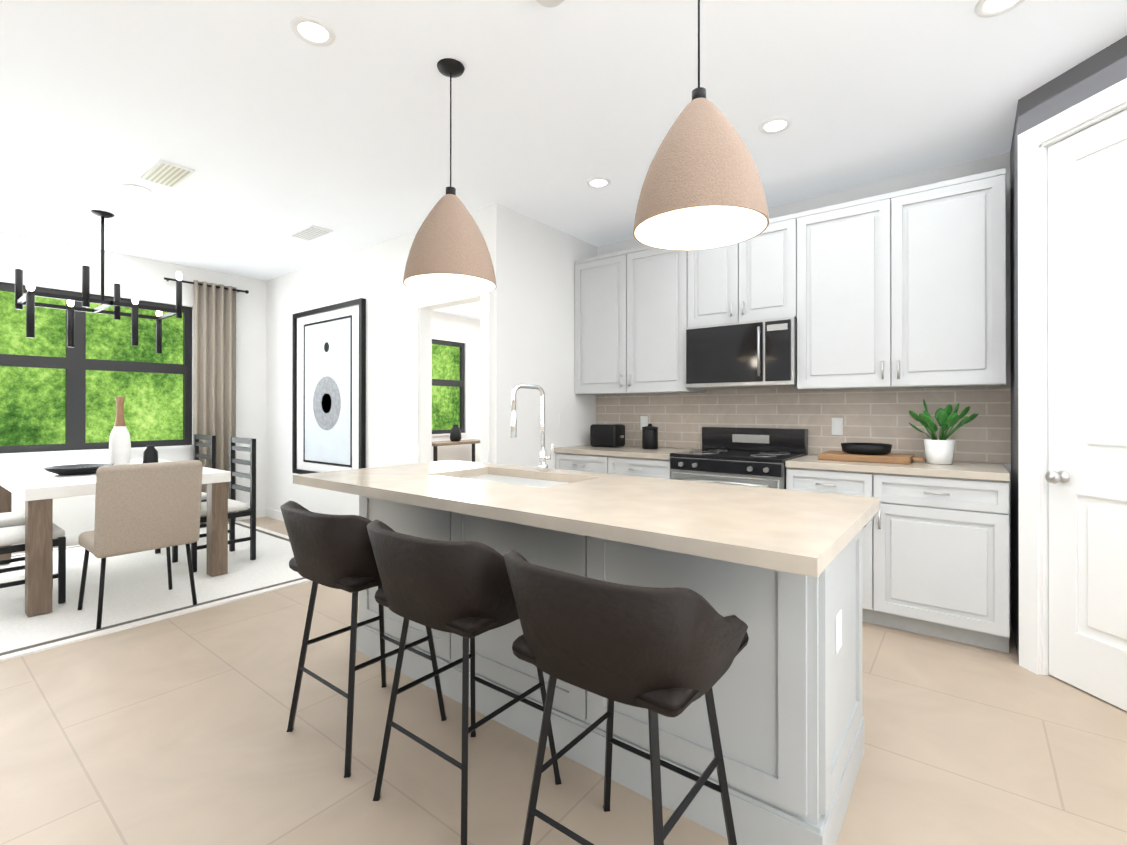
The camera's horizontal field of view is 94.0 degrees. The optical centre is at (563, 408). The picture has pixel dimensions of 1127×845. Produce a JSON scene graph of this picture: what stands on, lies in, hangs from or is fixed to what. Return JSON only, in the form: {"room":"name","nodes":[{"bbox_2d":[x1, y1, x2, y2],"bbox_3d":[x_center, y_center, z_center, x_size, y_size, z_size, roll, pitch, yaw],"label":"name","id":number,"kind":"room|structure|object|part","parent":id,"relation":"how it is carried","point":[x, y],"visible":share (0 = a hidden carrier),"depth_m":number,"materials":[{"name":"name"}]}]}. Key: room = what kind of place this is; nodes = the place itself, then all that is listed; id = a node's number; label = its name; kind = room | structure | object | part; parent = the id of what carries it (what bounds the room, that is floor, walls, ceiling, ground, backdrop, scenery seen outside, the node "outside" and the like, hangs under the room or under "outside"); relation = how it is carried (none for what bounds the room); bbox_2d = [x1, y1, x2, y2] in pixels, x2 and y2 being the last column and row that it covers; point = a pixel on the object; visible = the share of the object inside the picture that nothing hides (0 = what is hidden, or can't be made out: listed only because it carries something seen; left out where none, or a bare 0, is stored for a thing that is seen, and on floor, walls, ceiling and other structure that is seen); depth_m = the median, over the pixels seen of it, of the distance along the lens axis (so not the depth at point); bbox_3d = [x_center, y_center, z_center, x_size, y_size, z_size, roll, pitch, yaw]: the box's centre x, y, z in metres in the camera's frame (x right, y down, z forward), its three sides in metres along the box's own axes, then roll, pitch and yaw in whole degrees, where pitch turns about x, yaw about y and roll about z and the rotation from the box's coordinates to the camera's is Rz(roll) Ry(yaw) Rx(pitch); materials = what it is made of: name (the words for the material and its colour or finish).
{"room":"kitchen","nodes":[
{"label":"kitchen","id":0,"kind":"room"},
{"bbox_2d":[0,232,479,534],"bbox_3d":[-4.236,-0.126,5.205,0.120,2.740,11.500,0,0,38],"label":"wall","id":1,"kind":"structure","parent":0,"point":[52,264],"depth_m":5.50,"materials":[{"name":"white paint"}]},
{"bbox_2d":[11,508,264,554],"bbox_3d":[-5.536,1.189,3.413,0.014,0.100,6.820,0,0,38],"label":"baseboard","id":2,"kind":"structure","parent":1,"relation":"attached to","point":[71,539],"depth_m":4.80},
{"bbox_2d":[164,277,248,523],"bbox_3d":[-3.780,-0.053,5.585,0.133,2.565,0.780,0,0,38],"label":"curtain","id":3,"kind":"object","parent":1,"relation":"attached to","point":[214,358],"visible":0.71,"depth_m":5.61,"materials":[{"name":"fabric"}]},
{"bbox_2d":[0,282,466,456],"bbox_3d":[-3.598,-0.335,5.976,0.115,1.480,6.520,0,0,38],"label":"dining room window","id":4,"kind":"structure","parent":1,"relation":"in","point":[75,363],"depth_m":4.87,"materials":[{"name":"black metal"}]},
{"bbox_2d":[432,339,464,433],"bbox_3d":[-1.907,-0.339,8.214,0.050,1.460,0.910,0,0,38],"label":"room window","id":5,"kind":"structure","parent":1,"relation":"in","point":[451,383],"depth_m":8.51,"materials":[{"name":"black metal"}]},
{"bbox_2d":[266,207,484,515],"bbox_3d":[-1.996,-0.127,5.035,3.630,2.740,0.165,0,0,38],"label":"wall","id":6,"kind":"structure","parent":0,"point":[373,275],"depth_m":5.11,"materials":[{"name":"white paint"}]},
{"bbox_2d":[265,508,283,520],"bbox_3d":[-2.355,1.194,5.254,2.730,0.100,0.014,0,0,38],"label":"baseboard","id":7,"kind":"structure","parent":6,"relation":"attached to","point":[271,513],"depth_m":5.96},
{"bbox_3d":[-2.365,-0.166,5.245,1.330,1.700,0.044,0,0,38],"label":"framed artwork","id":8,"kind":"part","parent":6,"relation":"part of"},
{"bbox_2d":[485,203,596,468],"bbox_3d":[0.817,-0.125,5.605,0.120,2.740,4.420,0,0,38],"label":"wall","id":9,"kind":"structure","parent":0,"point":[532,318],"depth_m":4.14,"materials":[{"name":"white paint"}]},
{"bbox_2d":[411,292,489,463],"bbox_3d":[-0.874,0.156,4.184,0.925,2.170,0.136,0,0,38],"label":"door frame","id":10,"kind":"structure","parent":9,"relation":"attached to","point":[421,384],"depth_m":4.37,"materials":[{"name":"white wood"}]},
{"bbox_2d":[539,414,540,428],"bbox_3d":[-0.170,0.101,4.225,0.006,0.120,0.070,0,0,38],"label":"electrical outlet","id":11,"kind":"object","parent":9,"relation":"attached to","point":[539,414],"depth_m":4.20,"materials":[{"name":"white plastic"}]},
{"bbox_2d":[0,517,1126,844],"bbox_3d":[-1.144,1.288,2.808,8.200,0.100,11.500,0,0,38],"label":"floor","id":12,"kind":"structure","parent":0,"point":[170,731],"depth_m":1.89,"materials":[{"name":"tile"}]},
{"bbox_2d":[0,521,310,661],"bbox_3d":[-3.638,1.233,3.588,2.640,0.014,3.580,0,0,38],"label":"rug","id":13,"kind":"object","parent":12,"relation":"on","point":[137,592],"visible":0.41,"depth_m":3.60,"materials":[{"name":"white fabric"}]},
{"bbox_2d":[0,511,24,563],"bbox_3d":[-4.018,0.732,3.720,0.452,0.983,0.447,0,0,38],"label":"chair","id":14,"kind":"object","parent":13,"relation":"on","point":[11,519],"visible":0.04,"depth_m":3.67,"materials":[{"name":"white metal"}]},
{"bbox_2d":[0,523,65,603],"bbox_3d":[-3.456,0.731,3.286,0.452,0.983,0.447,0,0,38],"label":"chair","id":15,"kind":"object","parent":13,"relation":"on","point":[13,535],"visible":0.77,"depth_m":3.30,"materials":[{"name":"black wood"}]},
{"bbox_2d":[0,459,230,616],"bbox_3d":[-3.518,0.845,4.039,1.800,0.758,1.080,0,0,38],"label":"dining table","id":16,"kind":"object","parent":13,"relation":"on","point":[37,489],"visible":0.58,"depth_m":3.29,"materials":[{"name":"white wood"}]},
{"bbox_2d":[43,463,113,474],"bbox_3d":[-3.485,0.437,3.788,0.380,0.055,0.380,0,0,38],"label":"bowl","id":17,"kind":"object","parent":16,"relation":"on","point":[80,469],"visible":0.92,"depth_m":3.71,"materials":[{"name":"black ceramic"}]},
{"bbox_2d":[109,397,130,464],"bbox_3d":[-3.445,0.185,4.086,0.132,0.560,0.132,0,0,38],"label":"vase","id":18,"kind":"object","parent":16,"relation":"on","point":[119,447],"visible":0.77,"depth_m":4.05,"materials":[{"name":"white ceramic"}]},
{"bbox_2d":[143,445,157,462],"bbox_3d":[-3.244,0.375,4.132,0.100,0.180,0.100,0,0,38],"label":"jar","id":19,"kind":"object","parent":16,"relation":"on","point":[150,453],"visible":0.6,"depth_m":4.10,"materials":[{"name":"black ceramic"}]},
{"bbox_2d":[77,460,202,628],"bbox_3d":[-2.594,0.769,3.223,0.561,0.908,0.500,0,0,38],"label":"head chair","id":20,"kind":"object","parent":13,"relation":"on","point":[141,507],"visible":1,"depth_m":3.05,"materials":[{"name":"beige fabric"}]},
{"bbox_2d":[155,434,215,553],"bbox_3d":[-3.489,0.734,4.762,0.452,0.983,0.447,0,0,38],"label":"chair","id":21,"kind":"object","parent":13,"relation":"on","point":[211,445],"visible":0.12,"depth_m":4.81,"materials":[{"name":"black wood"}]},
{"bbox_2d":[172,437,255,572],"bbox_3d":[-2.817,0.733,4.242,0.452,0.983,0.447,0,0,38],"label":"chair","id":22,"kind":"object","parent":13,"relation":"on","point":[242,508],"visible":0.6,"depth_m":4.27,"materials":[{"name":"black wood"}]},
{"bbox_2d":[280,501,446,777],"bbox_3d":[-0.776,0.797,2.043,0.550,0.882,0.510,0,0,38],"label":"stool","id":23,"kind":"object","parent":12,"relation":"on","point":[332,551],"visible":0.62,"depth_m":1.83,"materials":[{"name":"brown leather"}]},
{"bbox_2d":[432,425,479,461],"bbox_3d":[-1.641,0.744,7.999,0.400,1.010,1.100,0,0,38],"label":"console table","id":24,"kind":"object","parent":12,"relation":"on","point":[455,436],"visible":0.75,"depth_m":7.92,"materials":[{"name":"brown wood"}]},
{"bbox_2d":[367,520,561,844],"bbox_3d":[-0.317,0.796,1.688,0.550,0.882,0.510,0,0,38],"label":"stool","id":25,"kind":"object","parent":12,"relation":"on","point":[463,589],"visible":0.75,"depth_m":1.47,"materials":[{"name":"brown leather"}]},
{"bbox_2d":[356,496,865,844],"bbox_3d":[0.014,0.797,2.316,2.207,0.880,0.710,0,0,38],"label":"kitchen island","id":26,"kind":"object","parent":12,"relation":"on","point":[777,572],"depth_m":1.59,"materials":[{"name":"paint"}]},
{"bbox_2d":[293,468,852,579],"bbox_3d":[-0.255,0.336,1.982,2.320,0.040,0.420,0,0,38],"label":"island countertop","id":27,"kind":"structure","parent":26,"relation":"on","point":[795,545],"depth_m":1.56,"materials":[{"name":"beige stone"}]},
{"bbox_2d":[465,472,568,487],"bbox_3d":[-0.246,0.451,2.500,0.764,0.212,0.434,0,0,38],"label":"sink","id":28,"kind":"object","parent":27,"relation":"in","point":[505,477],"depth_m":2.67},
{"bbox_2d":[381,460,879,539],"bbox_3d":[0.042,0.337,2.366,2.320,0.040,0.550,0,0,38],"label":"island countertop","id":29,"kind":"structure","parent":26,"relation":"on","point":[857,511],"depth_m":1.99,"materials":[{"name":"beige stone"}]},
{"bbox_2d":[511,384,553,471],"bbox_3d":[-0.150,0.097,2.630,0.106,0.440,0.261,0,0,38],"label":"faucet","id":30,"kind":"object","parent":29,"relation":"on","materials":[{"name":"silver metal"}]},
{"bbox_2d":[555,453,670,478],"bbox_3d":[0.532,0.801,4.279,1.044,0.880,0.616,0,0,38],"label":"base cabinet","id":31,"kind":"object","parent":12,"relation":"on","point":[630,466],"depth_m":4.00,"materials":[{"name":"paint"}]},
{"bbox_2d":[554,445,695,460],"bbox_3d":[0.524,0.341,4.271,1.045,0.040,0.624,0,0,38],"label":"countertop","id":32,"kind":"structure","parent":31,"relation":"on","point":[660,454],"depth_m":4.07,"materials":[{"name":"beige stone"}]},
{"bbox_2d":[590,424,624,447],"bbox_3d":[0.384,0.224,4.473,0.280,0.193,0.180,0,0,38],"label":"toaster","id":33,"kind":"object","parent":32,"relation":"on","point":[608,435],"visible":1,"depth_m":4.40,"materials":[{"name":"black metal"}]},
{"bbox_2d":[642,424,657,448],"bbox_3d":[0.698,0.219,4.242,0.128,0.203,0.128,0,0,38],"label":"canister","id":34,"kind":"object","parent":32,"relation":"on","point":[649,436],"visible":1,"depth_m":4.19,"materials":[{"name":"black metal"}]},
{"bbox_2d":[504,550,748,844],"bbox_3d":[0.157,0.795,1.321,0.550,0.882,0.510,0,0,38],"label":"stool","id":35,"kind":"object","parent":12,"relation":"on","point":[669,652],"visible":1,"depth_m":1.12,"materials":[{"name":"brown leather"}]},
{"bbox_2d":[670,427,807,488],"bbox_3d":[1.223,0.690,3.686,0.762,1.099,0.687,0,0,38],"label":"range","id":36,"kind":"object","parent":12,"relation":"on","point":[753,457],"visible":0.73,"depth_m":3.62,"materials":[{"name":"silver metal"}]},
{"bbox_2d":[785,465,889,626],"bbox_3d":[1.766,0.799,3.324,0.526,0.880,0.616,0,0,38],"label":"base cabinet","id":37,"kind":"object","parent":12,"relation":"on","point":[875,543],"depth_m":2.97,"materials":[{"name":"paint"}]},
{"bbox_2d":[886,473,1009,652],"bbox_3d":[2.136,0.798,3.037,0.646,0.880,0.616,0,0,38],"label":"base cabinet","id":38,"kind":"object","parent":12,"relation":"on","point":[935,550],"depth_m":2.75,"materials":[{"name":"paint"}]},
{"bbox_2d":[786,454,1009,480],"bbox_3d":[1.968,0.338,3.153,1.055,0.040,0.624,0,0,38],"label":"countertop","id":39,"kind":"structure","parent":38,"relation":"on","point":[965,471],"depth_m":2.91,"materials":[{"name":"beige stone"}]},
{"bbox_2d":[818,443,924,463],"bbox_3d":[1.907,0.268,3.256,0.540,0.100,0.320,0,0,38],"label":"cutting board","id":40,"kind":"object","parent":39,"relation":"on","point":[870,452],"visible":1,"depth_m":3.16,"materials":[{"name":"brown wood"}]},
{"bbox_2d":[909,399,977,464],"bbox_3d":[2.174,0.129,3.015,0.324,0.377,0.340,0,0,38],"label":"potted plant","id":41,"kind":"object","parent":39,"relation":"on","point":[940,450],"visible":1,"depth_m":3.00,"materials":[{"name":"green plant"}]},
{"bbox_2d":[0,0,1126,319],"bbox_3d":[-1.144,-1.552,2.814,8.200,0.100,11.500,0,0,38],"label":"ceiling","id":42,"kind":"structure","parent":0,"point":[266,124],"depth_m":2.59,"materials":[{"name":"paint"}]},
{"bbox_2d":[79,227,100,233],"bbox_3d":[-3.956,-1.494,4.409,0.164,0.008,0.164,0,0,38],"label":"recessed light","id":43,"kind":"object","parent":42,"relation":"in","point":[90,230],"visible":0.88,"depth_m":4.40,"materials":[{"name":"white"}]},
{"bbox_2d":[15,210,181,353],"bbox_3d":[-3.530,-0.989,4.028,0.542,1.020,0.884,0,0,38],"label":"chandelier","id":44,"kind":"object","parent":42,"relation":"hanging from","point":[27,299],"visible":1,"depth_m":3.98,"materials":[{"name":"black metal"}]},
{"bbox_2d":[122,184,151,194],"bbox_3d":[-2.902,-1.496,3.581,0.164,0.008,0.164,0,0,38],"label":"recessed light","id":45,"kind":"object","parent":42,"relation":"in","point":[135,188],"visible":1,"depth_m":3.58,"materials":[{"name":"white"}]},
{"bbox_2d":[140,159,194,187],"bbox_3d":[-2.524,-1.493,3.351,0.400,0.014,0.180,0,0,38],"label":"ceiling vent","id":46,"kind":"object","parent":42,"relation":"in","point":[166,173],"visible":1,"depth_m":3.33,"materials":[{"name":"silver metal"}]},
{"bbox_2d":[289,225,332,240],"bbox_3d":[-2.145,-1.490,4.462,0.400,0.014,0.180,0,0,38],"label":"ceiling vent","id":47,"kind":"object","parent":42,"relation":"in","point":[310,232],"visible":0.96,"depth_m":4.44,"materials":[{"name":"silver metal"}]},
{"bbox_2d":[290,16,335,46],"bbox_3d":[-0.995,-1.499,2.092,0.164,0.008,0.164,0,0,38],"label":"recessed light","id":48,"kind":"object","parent":42,"relation":"in","point":[312,31],"visible":1,"depth_m":2.08,"materials":[{"name":"white"}]},
{"bbox_2d":[403,58,496,294],"bbox_3d":[-0.496,-1.023,2.311,0.400,0.960,0.400,0,0,38],"label":"pendant light","id":49,"kind":"object","parent":42,"relation":"hanging from","point":[449,253],"visible":1,"depth_m":2.20,"materials":[{"name":"beige"}]},
{"bbox_2d":[536,0,564,7],"bbox_3d":[-0.048,-1.486,1.877,0.130,0.035,0.130,0,0,38],"label":"smoke detector","id":50,"kind":"object","parent":42,"relation":"attached to","point":[550,3],"visible":0.96,"depth_m":1.91,"materials":[{"name":"white plastic"}]},
{"bbox_2d":[586,177,610,188],"bbox_3d":[0.232,-1.496,3.481,0.164,0.008,0.164,0,0,38],"label":"recessed light","id":51,"kind":"object","parent":42,"relation":"in","point":[599,182],"visible":1,"depth_m":3.47,"materials":[{"name":"white"}]},
{"bbox_2d":[633,0,768,249],"bbox_3d":[0.414,-1.025,1.607,0.400,0.960,0.400,0,0,38],"label":"pendant light","id":52,"kind":"object","parent":42,"relation":"hanging from","point":[702,188],"visible":1,"depth_m":1.50,"materials":[{"name":"beige"}]},
{"bbox_2d":[759,116,791,133],"bbox_3d":[1.120,-1.498,2.782,0.164,0.008,0.164,0,0,38],"label":"recessed light","id":53,"kind":"object","parent":42,"relation":"in","point":[775,125],"visible":1,"depth_m":2.77,"materials":[{"name":"white"}]},
{"bbox_2d":[974,0,1024,17],"bbox_3d":[1.613,-1.500,1.932,0.164,0.008,0.164,0,0,38],"label":"recessed light","id":54,"kind":"object","parent":42,"relation":"in","point":[987,8],"visible":1,"depth_m":1.96,"materials":[{"name":"white"}]},
{"bbox_2d":[596,152,1010,620],"bbox_3d":[1.539,-0.129,3.965,3.030,2.740,0.131,0,0,38],"label":"wall","id":55,"kind":"structure","parent":0,"point":[883,416],"depth_m":3.57,"materials":[{"name":"tile"}]},
{"bbox_2d":[575,246,704,394],"bbox_3d":[0.639,-0.708,4.371,1.106,1.160,0.347,0,0,38],"label":"upper cabinet","id":56,"kind":"object","parent":55,"relation":"attached to","point":[634,307],"depth_m":4.22,"materials":[{"name":"paint"}]},
{"bbox_2d":[640,416,647,429],"bbox_3d":[0.693,0.122,4.530,0.070,0.120,0.008,0,0,38],"label":"outlet","id":57,"kind":"object","parent":55,"relation":"attached to","point":[643,419],"depth_m":4.53,"materials":[{"name":"white plastic"}]},
{"bbox_2d":[695,213,798,326],"bbox_3d":[1.334,-0.947,3.833,0.770,0.685,0.347,0,0,38],"label":"upper cabinet","id":58,"kind":"object","parent":55,"relation":"attached to","point":[755,278],"depth_m":3.64,"materials":[{"name":"paint"}]},
{"bbox_2d":[685,316,796,388],"bbox_3d":[1.299,-0.381,3.786,0.762,0.442,0.440,0,0,38],"label":"over-the-range microwave","id":59,"kind":"object","parent":58,"relation":"attached to","point":[755,354],"visible":0.98,"depth_m":3.62,"materials":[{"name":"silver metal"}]},
{"bbox_2d":[831,418,842,434],"bbox_3d":[1.879,0.120,3.612,0.070,0.120,0.008,0,0,38],"label":"outlet","id":60,"kind":"object","parent":55,"relation":"attached to","point":[837,426],"depth_m":3.61,"materials":[{"name":"white plastic"}]},
{"bbox_2d":[797,168,1005,390],"bbox_3d":[2.033,-0.711,3.292,1.116,1.160,0.347,0,0,38],"label":"upper cabinet","id":61,"kind":"object","parent":55,"relation":"attached to","point":[904,289],"depth_m":3.09,"materials":[{"name":"paint"}]},
{"bbox_2d":[1010,104,1018,659],"bbox_3d":[2.457,-0.132,2.774,0.120,2.740,0.650,0,0,38],"label":"wall","id":62,"kind":"structure","parent":0,"point":[1014,383],"depth_m":2.79,"materials":[{"name":"grey paint"}]},
{"bbox_2d":[1018,35,1126,134],"bbox_3d":[2.352,-0.134,1.916,0.120,2.740,1.301,0,0,-7],"label":"wall","id":63,"kind":"structure","parent":0,"point":[1100,71],"depth_m":2.30,"materials":[{"name":"grey paint"}]},
{"bbox_2d":[1018,78,1126,675],"bbox_3d":[2.327,-0.044,2.053,0.136,2.560,0.998,0,0,-7],"label":"door frame","id":64,"kind":"structure","parent":63,"relation":"attached to","point":[1036,142],"depth_m":2.46,"materials":[{"name":"white wood"}]},
{"bbox_2d":[1045,109,1126,710],"bbox_3d":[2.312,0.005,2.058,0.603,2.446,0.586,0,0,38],"label":"pantry door","id":65,"kind":"structure","parent":63,"relation":"in","point":[1086,476],"depth_m":2.28,"materials":[{"name":"white wood"}]},
{"label":"outside","id":66,"kind":"structure","parent":0,"visible":0},
{"bbox_2d":[0,291,459,445],"bbox_3d":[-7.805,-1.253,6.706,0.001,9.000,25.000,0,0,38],"label":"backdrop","id":67,"kind":"structure","parent":66,"point":[32,405],"depth_m":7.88,"materials":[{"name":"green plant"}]}
]}

